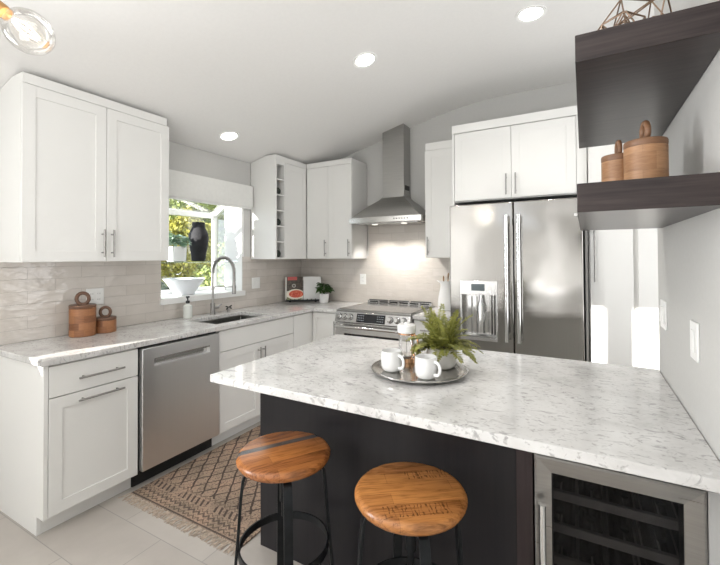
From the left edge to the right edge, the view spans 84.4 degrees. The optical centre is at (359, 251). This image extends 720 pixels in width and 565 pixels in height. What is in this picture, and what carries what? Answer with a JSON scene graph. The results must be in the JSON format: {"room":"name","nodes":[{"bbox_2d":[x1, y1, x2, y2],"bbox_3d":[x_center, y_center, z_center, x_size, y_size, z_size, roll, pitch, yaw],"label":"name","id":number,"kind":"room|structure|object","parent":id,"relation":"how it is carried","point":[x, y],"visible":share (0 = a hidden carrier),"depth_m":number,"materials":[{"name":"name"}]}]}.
{"room":"kitchen","nodes":[
{"label":"kitchen","id":0,"kind":"room"},
{"bbox_2d":[0,141,284,345],"bbox_3d":[-2.124,0.271,2.476,0.120,2.400,5.520,-1,-1,29],"label":"wall","id":1,"kind":"structure","parent":0,"point":[182,158],"depth_m":3.73,"materials":[{"name":"paint"}]},
{"bbox_2d":[0,71,168,261],"bbox_3d":[-1.757,-0.457,2.623,0.374,1.048,0.885,-1,-1,29],"label":"upper cabinet","id":2,"kind":"object","parent":1,"relation":"attached to","point":[84,176],"visible":1,"depth_m":2.41,"materials":[{"name":"paint"}]},
{"bbox_2d":[86,288,103,304],"bbox_3d":[-1.862,0.319,2.793,0.009,0.115,0.115,-1,-1,29],"label":"electrical outlet","id":3,"kind":"object","parent":1,"relation":"attached to","point":[97,294],"visible":0.86,"depth_m":2.80,"materials":[{"name":"plastic"}]},
{"bbox_2d":[89,292,94,301],"bbox_3d":[-1.871,0.318,2.771,0.002,0.068,0.034,-1,-1,29],"label":"socket","id":4,"kind":"object","parent":3,"relation":"attached to","point":[92,294],"depth_m":2.77,"materials":[{"name":"plastic"}]},
{"bbox_2d":[96,291,100,300],"bbox_3d":[-1.848,0.319,2.811,0.002,0.068,0.034,-1,-1,29],"label":"socket","id":5,"kind":"object","parent":3,"relation":"attached to","point":[98,293],"depth_m":2.81,"materials":[{"name":"plastic"}]},
{"bbox_2d":[0,257,300,344],"bbox_3d":[-1.465,0.309,3.517,0.008,0.516,3.042,-1,-1,29],"label":"backsplash","id":6,"kind":"structure","parent":1,"relation":"attached to","point":[36,298],"depth_m":2.85,"materials":[{"name":"tile"}]},
{"bbox_2d":[160,206,244,304],"bbox_3d":[-1.591,-0.078,3.730,0.473,1.055,0.948,-1,-1,29],"label":"window","id":7,"kind":"structure","parent":1,"relation":"in","point":[234,217],"depth_m":4.04,"materials":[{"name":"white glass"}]},
{"bbox_2d":[167,231,190,260],"bbox_3d":[-1.673,-0.043,3.622,0.263,0.271,0.248,0,-1,-35],"label":"potted succulent","id":8,"kind":"object","parent":7,"relation":"on","point":[176,253],"visible":0.74,"depth_m":3.56,"materials":[{"name":"white ceramic"}]},
{"bbox_2d":[167,246,186,260],"bbox_3d":[-1.669,0.025,3.617,0.172,0.134,0.172,-1,-1,29],"label":"pot","id":9,"kind":"object","parent":8,"relation":"on","point":[176,253],"depth_m":3.54,"materials":[{"name":"white ceramic"}]},
{"bbox_2d":[163,277,204,294],"bbox_3d":[-1.621,0.324,3.666,0.364,0.148,0.364,-1,-1,29],"label":"bowl","id":10,"kind":"object","parent":7,"relation":"on","point":[185,285],"visible":1,"depth_m":3.56,"materials":[{"name":"white ceramic"}]},
{"bbox_2d":[188,222,208,260],"bbox_3d":[-1.569,-0.092,3.859,0.186,0.374,0.186,-1,-1,29],"label":"vase","id":11,"kind":"object","parent":7,"relation":"on","point":[198,235],"visible":0.98,"depth_m":3.80,"materials":[{"name":"black ceramic"}]},
{"bbox_2d":[161,261,236,262],"bbox_3d":[-1.606,0.101,3.736,0.328,0.012,0.878,-1,-1,29],"label":"shelf","id":12,"kind":"object","parent":7,"relation":"attached to","point":[161,261],"depth_m":3.60,"materials":[{"name":"clear glass"}]},
{"bbox_2d":[169,169,252,209],"bbox_3d":[-1.397,-0.551,3.600,0.060,0.235,1.118,-1,-1,29],"label":"window valance","id":13,"kind":"object","parent":1,"relation":"attached to","point":[183,186],"visible":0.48,"depth_m":3.59,"materials":[{"name":"fabric"}]},
{"bbox_2d":[252,277,259,288],"bbox_3d":[-1.090,0.332,4.163,0.012,0.115,0.115,-1,-1,29],"label":"wall switch","id":14,"kind":"object","parent":1,"relation":"attached to","point":[255,281],"visible":1,"depth_m":4.16,"materials":[{"name":"plastic"}]},
{"bbox_2d":[251,154,306,258],"bbox_3d":[-0.779,-0.439,4.400,0.336,1.048,0.841,-1,-1,29],"label":"upper cabinet","id":15,"kind":"object","parent":1,"relation":"attached to","point":[270,172],"visible":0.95,"depth_m":4.09,"materials":[{"name":"paint"}]},
{"bbox_2d":[0,422,302,564],"bbox_3d":[-0.032,1.496,1.355,4.900,0.100,5.700,-1,-1,29],"label":"floor","id":16,"kind":"structure","parent":0,"point":[114,531],"depth_m":1.99,"materials":[{"name":"stone"}]},
{"bbox_2d":[0,348,137,535],"bbox_3d":[-1.729,1.028,2.360,0.649,0.879,0.490,-1,-1,29],"label":"base cabinet","id":17,"kind":"object","parent":16,"relation":"on","point":[69,430],"visible":0.95,"depth_m":2.16,"materials":[{"name":"paint"}]},
{"bbox_2d":[131,331,219,486],"bbox_3d":[-1.460,1.036,2.844,0.620,0.872,0.605,-1,-1,29],"label":"dishwasher","id":18,"kind":"object","parent":16,"relation":"on","point":[179,405],"visible":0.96,"depth_m":2.65,"materials":[{"name":"silver metal"}]},
{"bbox_2d":[118,425,260,555],"bbox_3d":[-0.602,1.464,2.866,0.959,0.008,1.725,-1,-1,29],"label":"rug","id":19,"kind":"object","parent":16,"relation":"on","point":[204,492],"visible":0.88,"depth_m":2.35,"materials":[{"name":"fabric"}]},
{"bbox_2d":[212,316,292,445],"bbox_3d":[-1.091,1.039,3.495,0.649,0.879,0.883,-1,-1,29],"label":"base cabinet","id":20,"kind":"object","parent":16,"relation":"on","point":[239,408],"visible":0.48,"depth_m":3.20,"materials":[{"name":"paint"}]},
{"bbox_2d":[234,431,333,564],"bbox_3d":[-0.301,1.118,1.579,0.368,0.656,0.368,-1,-1,29],"label":"bar stool","id":21,"kind":"object","parent":16,"relation":"on","point":[282,458],"visible":1,"depth_m":1.53,"materials":[{"name":"brown wood"}]},
{"bbox_2d":[292,311,335,347],"bbox_3d":[-0.532,1.046,4.209,0.921,0.879,0.906,-1,-1,29],"label":"base cabinet","id":22,"kind":"object","parent":16,"relation":"on","point":[308,327],"visible":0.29,"depth_m":3.92,"materials":[{"name":"paint"}]},
{"bbox_2d":[0,301,360,366],"bbox_3d":[-1.027,0.579,3.339,0.921,0.033,2.916,-1,-1,29],"label":"countertop","id":23,"kind":"structure","parent":22,"relation":"on","point":[61,349],"depth_m":2.63,"materials":[{"name":"stone"}]},
{"bbox_2d":[69,291,95,337],"bbox_3d":[-1.834,0.411,2.627,0.152,0.292,0.152,-1,-1,29],"label":"wooden canister","id":24,"kind":"object","parent":23,"relation":"on","point":[82,315],"visible":1,"depth_m":2.57,"materials":[{"name":"brown wood"}]},
{"bbox_2d":[96,306,116,333],"bbox_3d":[-1.763,0.468,2.751,0.133,0.180,0.133,-1,-1,29],"label":"wooden canister","id":25,"kind":"object","parent":23,"relation":"on","point":[107,323],"visible":0.93,"depth_m":2.72,"materials":[{"name":"brown wood"}]},
{"bbox_2d":[183,296,191,318],"bbox_3d":[-1.447,0.470,3.337,0.074,0.188,0.074,-1,-1,29],"label":"soap dispenser","id":26,"kind":"object","parent":23,"relation":"on","point":[187,308],"visible":1,"depth_m":3.31,"materials":[{"name":"white plastic"}]},
{"bbox_2d":[183,303,191,318],"bbox_3d":[-1.448,0.501,3.338,0.072,0.126,0.072,-1,-1,29],"label":"bottle","id":27,"kind":"object","parent":26,"relation":"on","point":[187,308],"depth_m":3.31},
{"bbox_2d":[210,256,235,314],"bbox_3d":[-1.234,0.302,3.584,0.229,0.527,0.086,0,-1,-10],"label":"faucet","id":28,"kind":"object","parent":23,"relation":"on","point":[213,307],"visible":1,"depth_m":3.56,"materials":[{"name":"silver metal"}]},
{"bbox_2d":[203,315,256,323],"bbox_3d":[-1.110,0.693,3.393,0.394,0.190,0.614,-1,-1,29],"label":"sink","id":29,"kind":"object","parent":23,"relation":"in","point":[238,317],"visible":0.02,"depth_m":3.62,"materials":[{"name":"metal"}]},
{"bbox_2d":[285,299,318,301],"bbox_3d":[-0.650,0.456,4.551,0.400,0.239,0.172,0,-1,-8],"label":"cookbook stand","id":30,"kind":"object","parent":23,"relation":"on","point":[286,300],"visible":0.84,"depth_m":4.47,"materials":[{"name":"black metal"}]},
{"bbox_2d":[285,276,320,299],"bbox_3d":[-0.646,0.420,4.523,0.404,0.261,0.080,0,-1,-8],"label":"cookbook","id":31,"kind":"object","parent":30,"relation":"on","point":[297,288],"visible":0.92,"depth_m":4.52,"materials":[{"name":"paper"}]},
{"bbox_2d":[315,282,334,302],"bbox_3d":[-0.401,0.460,4.455,0.222,0.226,0.221,0,-1,-15],"label":"basil","id":32,"kind":"object","parent":23,"relation":"on","point":[323,297],"visible":1,"depth_m":4.40,"materials":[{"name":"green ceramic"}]},
{"bbox_2d":[319,293,328,302],"bbox_3d":[-0.402,0.523,4.442,0.112,0.100,0.112,-1,-1,29],"label":"pot","id":33,"kind":"object","parent":32,"relation":"on","point":[323,297],"depth_m":4.40,"materials":[{"name":"white ceramic"}]},
{"bbox_2d":[334,299,434,342],"bbox_3d":[0.248,0.996,3.865,0.766,0.962,0.736,-1,-1,29],"label":"range","id":34,"kind":"object","parent":16,"relation":"on","point":[374,318],"visible":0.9,"depth_m":3.65,"materials":[{"name":"metal"}]},
{"bbox_2d":[336,306,434,315],"bbox_3d":[0.266,0.562,3.907,0.766,0.020,0.653,-1,-1,29],"label":"cooktop","id":35,"kind":"object","parent":34,"relation":"in","point":[352,310],"depth_m":3.71,"materials":[{"name":"metal"}]},
{"bbox_2d":[260,393,534,564],"bbox_3d":[0.408,1.010,1.850,1.699,0.880,0.675,-1,-1,29],"label":"base cabinet","id":36,"kind":"object","parent":16,"relation":"on","point":[497,526],"visible":0.41,"depth_m":1.63,"materials":[{"name":"paint"}]},
{"bbox_2d":[210,334,719,493],"bbox_3d":[0.344,0.552,1.763,1.721,0.033,1.024,-1,-1,29],"label":"countertop","id":37,"kind":"structure","parent":36,"relation":"on","point":[621,418],"depth_m":1.40,"materials":[{"name":"stone"}]},
{"bbox_2d":[371,357,467,384],"bbox_3d":[0.262,0.523,1.760,0.422,0.022,0.422,-1,-1,29],"label":"serving tray","id":38,"kind":"object","parent":37,"relation":"on","point":[407,375],"visible":0.57,"depth_m":1.69,"materials":[{"name":"grey metal"}]},
{"bbox_2d":[381,348,404,372],"bbox_3d":[0.150,0.484,1.756,0.114,0.089,0.092,-1,-1,18],"label":"mug","id":39,"kind":"object","parent":38,"relation":"on","point":[392,360],"visible":1,"depth_m":1.72,"materials":[{"name":"white ceramic"}]},
{"bbox_2d":[397,322,418,363],"bbox_3d":[0.239,0.435,1.902,0.123,0.188,0.092,-1,-1,29],"label":"press","id":40,"kind":"object","parent":38,"relation":"on","point":[406,328],"visible":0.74,"depth_m":1.88,"materials":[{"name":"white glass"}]},
{"bbox_2d":[415,354,440,379],"bbox_3d":[0.286,0.482,1.650,0.114,0.089,0.092,-1,-1,18],"label":"mug","id":41,"kind":"object","parent":38,"relation":"on","point":[426,365],"visible":1,"depth_m":1.61,"materials":[{"name":"white ceramic"}]},
{"bbox_2d":[406,304,483,369],"bbox_3d":[0.388,0.389,1.805,0.327,0.277,0.337,0,-1,-22],"label":"potted fern","id":42,"kind":"object","parent":38,"relation":"on","point":[442,343],"visible":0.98,"depth_m":1.77,"materials":[{"name":"green plant"}]},
{"bbox_2d":[427,347,456,369],"bbox_3d":[0.373,0.481,1.812,0.138,0.094,0.138,-1,-1,29],"label":"pot","id":43,"kind":"object","parent":42,"relation":"on","point":[448,362],"depth_m":1.75,"materials":[{"name":"white ceramic"}]},
{"bbox_2d":[355,462,467,564],"bbox_3d":[0.168,1.112,1.310,0.368,0.656,0.368,-1,-1,29],"label":"bar stool","id":44,"kind":"object","parent":16,"relation":"on","point":[411,500],"visible":1,"depth_m":1.27,"materials":[{"name":"brown wood"}]},
{"bbox_2d":[414,319,431,342],"bbox_3d":[0.760,1.032,3.630,0.345,0.879,0.649,-1,-1,29],"label":"base cabinet","id":45,"kind":"object","parent":16,"relation":"on","point":[420,328],"visible":0.06,"depth_m":3.44,"materials":[{"name":"paint"}]},
{"bbox_2d":[413,307,450,320],"bbox_3d":[0.761,0.574,3.641,0.345,0.033,0.636,-1,-1,29],"label":"countertop","id":46,"kind":"structure","parent":45,"relation":"on","point":[420,316],"depth_m":3.44,"materials":[{"name":"stone"}]},
{"bbox_2d":[437,280,450,310],"bbox_3d":[0.810,0.418,3.760,0.142,0.280,0.144,0,-1,-17],"label":"pitcher","id":47,"kind":"object","parent":46,"relation":"on","point":[444,297],"visible":0.79,"depth_m":3.71,"materials":[{"name":"white ceramic"}]},
{"bbox_2d":[450,197,583,360],"bbox_3d":[1.285,0.536,3.216,0.921,1.815,0.822,-1,-1,29],"label":"refrigerator","id":48,"kind":"object","parent":16,"relation":"on","point":[516,267],"visible":0.73,"depth_m":2.88,"materials":[{"name":"metal"}]},
{"bbox_2d":[452,105,588,361],"bbox_3d":[1.342,0.207,3.323,0.979,2.515,0.627,-1,-1,29],"label":"tall cabinet","id":49,"kind":"object","parent":16,"relation":"on","point":[536,155],"visible":0.83,"depth_m":3.07,"materials":[{"name":"paint"}]},
{"bbox_2d":[534,453,707,564],"bbox_3d":[0.909,1.045,1.458,0.445,0.755,0.706,-1,-1,29],"label":"wine cooler","id":50,"kind":"object","parent":16,"relation":"on","point":[685,522],"visible":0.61,"depth_m":1.25,"materials":[{"name":"silver metal"}]},
{"bbox_2d":[554,474,562,482],"bbox_3d":[0.764,0.792,1.511,0.074,0.072,0.300,-1,-1,29],"label":"wine bottle","id":51,"kind":"object","parent":50,"relation":"in","point":[559,478],"visible":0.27,"depth_m":1.38,"materials":[{"name":"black glass"}]},
{"bbox_2d":[553,502,572,546],"bbox_3d":[0.765,1.012,1.508,0.074,0.072,0.300,-1,-1,29],"label":"wine bottle","id":52,"kind":"object","parent":50,"relation":"in","point":[568,510],"visible":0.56,"depth_m":1.46,"materials":[{"name":"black glass"}]},
{"bbox_2d":[553,473,572,514],"bbox_3d":[0.765,0.902,1.510,0.074,0.072,0.300,-1,-1,29],"label":"wine bottle","id":53,"kind":"object","parent":50,"relation":"in","point":[567,484],"visible":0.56,"depth_m":1.46,"materials":[{"name":"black glass"}]},
{"bbox_2d":[554,524,572,564],"bbox_3d":[0.766,1.122,1.507,0.074,0.072,0.300,-1,-1,29],"label":"wine bottle","id":54,"kind":"object","parent":50,"relation":"in","point":[568,541],"visible":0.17,"depth_m":1.47,"materials":[{"name":"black glass"}]},
{"bbox_2d":[579,479,601,523],"bbox_3d":[0.848,0.901,1.463,0.074,0.072,0.300,-1,-1,29],"label":"wine bottle","id":55,"kind":"object","parent":50,"relation":"in","point":[596,493],"visible":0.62,"depth_m":1.42,"materials":[{"name":"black glass"}]},
{"bbox_2d":[586,481,594,489],"bbox_3d":[0.847,0.791,1.464,0.074,0.072,0.300,-1,-1,29],"label":"wine bottle","id":56,"kind":"object","parent":50,"relation":"in","point":[590,485],"visible":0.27,"depth_m":1.33,"materials":[{"name":"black glass"}]},
{"bbox_2d":[579,505,602,556],"bbox_3d":[0.848,1.011,1.462,0.074,0.072,0.300,-1,-1,29],"label":"wine bottle","id":57,"kind":"object","parent":50,"relation":"in","point":[583,523],"visible":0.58,"depth_m":1.42,"materials":[{"name":"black glass"}]},
{"bbox_2d":[579,539,602,564],"bbox_3d":[0.849,1.121,1.460,0.074,0.072,0.300,-1,-1,29],"label":"wine bottle","id":58,"kind":"object","parent":50,"relation":"in","point":[583,556],"visible":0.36,"depth_m":1.43,"materials":[{"name":"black glass"}]},
{"bbox_2d":[607,486,633,532],"bbox_3d":[0.930,0.900,1.417,0.074,0.072,0.300,-1,-1,29],"label":"wine bottle","id":59,"kind":"object","parent":50,"relation":"in","point":[614,496],"visible":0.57,"depth_m":1.38,"materials":[{"name":"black glass"}]},
{"bbox_2d":[608,547,632,564],"bbox_3d":[0.931,1.120,1.414,0.074,0.072,0.300,-1,-1,29],"label":"wine bottle","id":60,"kind":"object","parent":50,"relation":"in","point":[614,558],"visible":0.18,"depth_m":1.42,"materials":[{"name":"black glass"}]},
{"bbox_2d":[607,513,634,564],"bbox_3d":[0.931,1.010,1.415,0.074,0.072,0.300,-1,-1,29],"label":"wine bottle","id":61,"kind":"object","parent":50,"relation":"in","point":[614,528],"visible":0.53,"depth_m":1.38,"materials":[{"name":"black glass"}]},
{"bbox_2d":[617,488,628,498],"bbox_3d":[0.930,0.790,1.418,0.074,0.072,0.300,-1,-1,29],"label":"wine bottle","id":62,"kind":"object","parent":50,"relation":"in","point":[624,494],"visible":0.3,"depth_m":1.29,"materials":[{"name":"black glass"}]},
{"bbox_2d":[637,539,653,564],"bbox_3d":[1.014,1.119,1.367,0.074,0.072,0.300,-1,-1,29],"label":"wine bottle","id":63,"kind":"object","parent":50,"relation":"in","point":[643,561],"visible":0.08,"depth_m":1.40,"materials":[{"name":"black glass"}]},
{"bbox_2d":[639,494,667,542],"bbox_3d":[1.013,0.899,1.370,0.074,0.072,0.300,-1,-1,29],"label":"wine bottle","id":64,"kind":"object","parent":50,"relation":"in","point":[647,502],"visible":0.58,"depth_m":1.32,"materials":[{"name":"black glass"}]},
{"bbox_2d":[638,521,668,564],"bbox_3d":[1.014,1.009,1.369,0.074,0.072,0.300,-1,-1,29],"label":"wine bottle","id":65,"kind":"object","parent":50,"relation":"in","point":[648,536],"visible":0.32,"depth_m":1.35,"materials":[{"name":"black glass"}]},
{"bbox_2d":[651,496,665,507],"bbox_3d":[1.013,0.789,1.371,0.074,0.072,0.300,-1,-1,29],"label":"wine bottle","id":66,"kind":"object","parent":50,"relation":"in","point":[659,502],"visible":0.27,"depth_m":1.24,"materials":[{"name":"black glass"}]},
{"bbox_2d":[587,143,659,370],"bbox_3d":[2.143,0.230,2.860,0.858,2.448,0.649,-1,-1,29],"label":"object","id":67,"kind":"object","parent":16,"relation":"on","point":[622,263],"visible":0.31,"depth_m":2.73,"materials":[{"name":"paint"}]},
{"bbox_2d":[0,0,653,163],"bbox_3d":[-0.046,-1.287,1.391,4.900,0.733,5.700,-1,-1,29],"label":"ceiling","id":68,"kind":"structure","parent":0,"point":[281,75],"depth_m":2.63,"materials":[{"name":"paint"}]},
{"bbox_2d":[0,0,55,54],"bbox_3d":[-0.998,-0.927,1.008,0.435,0.860,0.123,0,-1,-2],"label":"pendant light","id":69,"kind":"object","parent":68,"relation":"hanging from","point":[6,13],"visible":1,"depth_m":1.01,"materials":[{"name":"clear"}]},
{"bbox_2d":[0,0,11,18],"bbox_3d":[-0.915,-0.616,1.000,0.066,0.061,0.036,0,-1,-1],"label":"socket","id":70,"kind":"object","parent":69,"relation":"attached to","point":[7,14],"depth_m":1.00,"materials":[{"name":"gold metal"}]},
{"bbox_2d":[218,131,239,140],"bbox_3d":[-1.145,-1.004,3.473,0.178,0.050,0.184,-1,-1,29],"label":"recessed light","id":71,"kind":"object","parent":68,"relation":"in","point":[228,135],"visible":1,"depth_m":3.47,"materials":[{"name":"white"}]},
{"bbox_2d":[352,52,376,68],"bbox_3d":[0.036,-1.360,2.833,0.178,0.050,0.184,-1,-1,29],"label":"recessed light","id":72,"kind":"object","parent":68,"relation":"in","point":[363,60],"visible":1,"depth_m":2.83,"materials":[{"name":"white"}]},
{"bbox_2d":[515,5,546,22],"bbox_3d":[1.060,-1.467,2.461,0.184,0.006,0.184,-1,-1,29],"label":"recessed light","id":73,"kind":"object","parent":68,"relation":"in","point":[529,14],"visible":1,"depth_m":2.46,"materials":[{"name":"white"}]},
{"bbox_2d":[342,81,588,360],"bbox_3d":[1.305,-0.002,3.785,4.820,2.945,0.120,-1,-1,29],"label":"wall","id":74,"kind":"structure","parent":0,"point":[439,128],"depth_m":3.96,"materials":[{"name":"paint"}]},
{"bbox_2d":[307,158,366,258],"bbox_3d":[-0.265,-0.442,4.379,0.576,1.048,0.374,-1,-1,29],"label":"upper cabinet","id":75,"kind":"object","parent":74,"relation":"attached to","point":[336,189],"visible":0.99,"depth_m":4.24,"materials":[{"name":"paint"}]},
{"bbox_2d":[360,274,365,283],"bbox_3d":[0.033,0.310,4.414,0.075,0.115,0.009,-1,-1,29],"label":"electrical outlet","id":76,"kind":"object","parent":74,"relation":"attached to","point":[362,276],"visible":1,"depth_m":4.41,"materials":[{"name":"plastic"}]},
{"bbox_2d":[301,224,449,306],"bbox_3d":[0.174,0.143,4.346,2.055,0.920,0.008,-1,-1,29],"label":"backsplash","id":77,"kind":"structure","parent":74,"relation":"attached to","point":[396,267],"depth_m":4.26,"materials":[{"name":"tile"}]},
{"bbox_2d":[349,123,424,226],"bbox_3d":[0.316,-0.779,4.017,0.770,1.023,0.446,-1,-1,29],"label":"range hood","id":78,"kind":"object","parent":74,"relation":"attached to","point":[396,206],"visible":0.96,"depth_m":4.02,"materials":[{"name":"metal"}]},
{"bbox_2d":[425,140,452,257],"bbox_3d":[0.826,-0.475,3.765,0.331,1.070,0.374,-1,-1,29],"label":"upper cabinet","id":79,"kind":"object","parent":74,"relation":"attached to","point":[438,155],"visible":0.58,"depth_m":3.66,"materials":[{"name":"paint"}]},
{"bbox_2d":[654,0,719,564],"bbox_3d":[0.477,-0.038,0.132,0.120,2.930,3.740,-1,-1,29],"label":"wall","id":80,"kind":"structure","parent":0,"point":[688,249],"depth_m":1.18,"materials":[{"name":"paint"}]},
{"bbox_2d":[575,1,719,147],"bbox_3d":[0.914,-0.515,1.353,0.304,0.070,0.942,-1,-1,29],"label":"floating shelf","id":81,"kind":"object","parent":80,"relation":"attached to","point":[629,74],"visible":0.86,"depth_m":1.06,"materials":[{"name":"brown wood"}]},
{"bbox_2d":[598,0,671,29],"bbox_3d":[0.830,-0.658,1.191,0.264,0.212,0.312,-1,-1,40],"label":"ornament","id":82,"kind":"object","parent":81,"relation":"on","point":[623,12],"visible":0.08,"depth_m":1.18,"materials":[{"name":"brown metal"}]},
{"bbox_2d":[577,172,719,230],"bbox_3d":[0.926,-0.138,1.366,0.304,0.076,0.900,-1,-1,29],"label":"floating shelf","id":83,"kind":"object","parent":80,"relation":"attached to","point":[655,202],"visible":1,"depth_m":1.00,"materials":[{"name":"brown wood"}]},
{"bbox_2d":[601,140,623,181],"bbox_3d":[0.818,-0.265,1.256,0.095,0.175,0.095,-1,-1,29],"label":"wooden canister","id":84,"kind":"object","parent":83,"relation":"on","point":[612,169],"visible":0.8,"depth_m":1.23,"materials":[{"name":"brown wood"}]},
{"bbox_2d":[623,120,668,179],"bbox_3d":[0.828,-0.279,1.153,0.108,0.201,0.108,-1,-1,29],"label":"wooden canister","id":85,"kind":"object","parent":83,"relation":"on","point":[647,156],"visible":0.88,"depth_m":1.11,"materials":[{"name":"brown wood"}]},
{"bbox_2d":[660,299,666,329],"bbox_3d":[1.262,0.263,1.655,0.012,0.115,0.115,-1,-1,29],"label":"wall switch","id":86,"kind":"object","parent":80,"relation":"attached to","point":[663,304],"visible":1,"depth_m":1.62,"materials":[{"name":"plastic"}]},
{"bbox_2d":[690,320,699,362],"bbox_3d":[1.002,0.268,1.193,0.012,0.115,0.085,-1,-1,29],"label":"wall switch","id":87,"kind":"object","parent":80,"relation":"attached to","point":[694,326],"visible":1,"depth_m":1.18,"materials":[{"name":"plastic"}]},
{"label":"outside","id":88,"kind":"structure","parent":0,"visible":0},
{"bbox_3d":[-6.163,1.909,9.620,13.800,0.050,21.000,-1,-1,29],"label":"ground","id":89,"kind":"structure","parent":88,"visible":0},
{"bbox_2d":[161,278,170,289],"bbox_3d":[-2.828,1.051,5.619,1.178,1.549,1.244,-1,-1,41],"label":"shrub","id":90,"kind":"object","parent":89,"relation":"on","point":[163,286],"visible":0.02,"depth_m":5.78,"materials":[{"name":"green plant"}]},
{"bbox_2d":[161,205,221,286],"bbox_3d":[-3.559,0.444,8.258,1.476,2.828,1.367,-1,-1,29],"label":"shrub","id":91,"kind":"object","parent":89,"relation":"on","point":[175,226],"visible":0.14,"depth_m":7.89,"materials":[{"name":"green plant"}]},
{"bbox_2d":[168,199,224,276],"bbox_3d":[-4.817,-0.271,12.223,2.459,4.375,2.168,-1,-1,27],"label":"shrub","id":92,"kind":"object","parent":89,"relation":"on","point":[180,204],"visible":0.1,"depth_m":11.75,"materials":[{"name":"green plant"}]},
{"bbox_2d":[193,260,224,286],"bbox_3d":[-2.321,0.960,6.751,1.223,1.748,1.079,-1,-1,29],"label":"shrub","id":93,"kind":"object","parent":89,"relation":"on","point":[220,273],"visible":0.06,"depth_m":6.55,"materials":[{"name":"green plant"}]},
{"bbox_2d":[217,240,224,268],"bbox_3d":[-2.825,0.618,9.573,1.278,2.507,1.255,-1,-1,29],"label":"shrub","id":94,"kind":"object","parent":89,"relation":"on","point":[222,243],"visible":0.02,"depth_m":9.46,"materials":[{"name":"green plant"}]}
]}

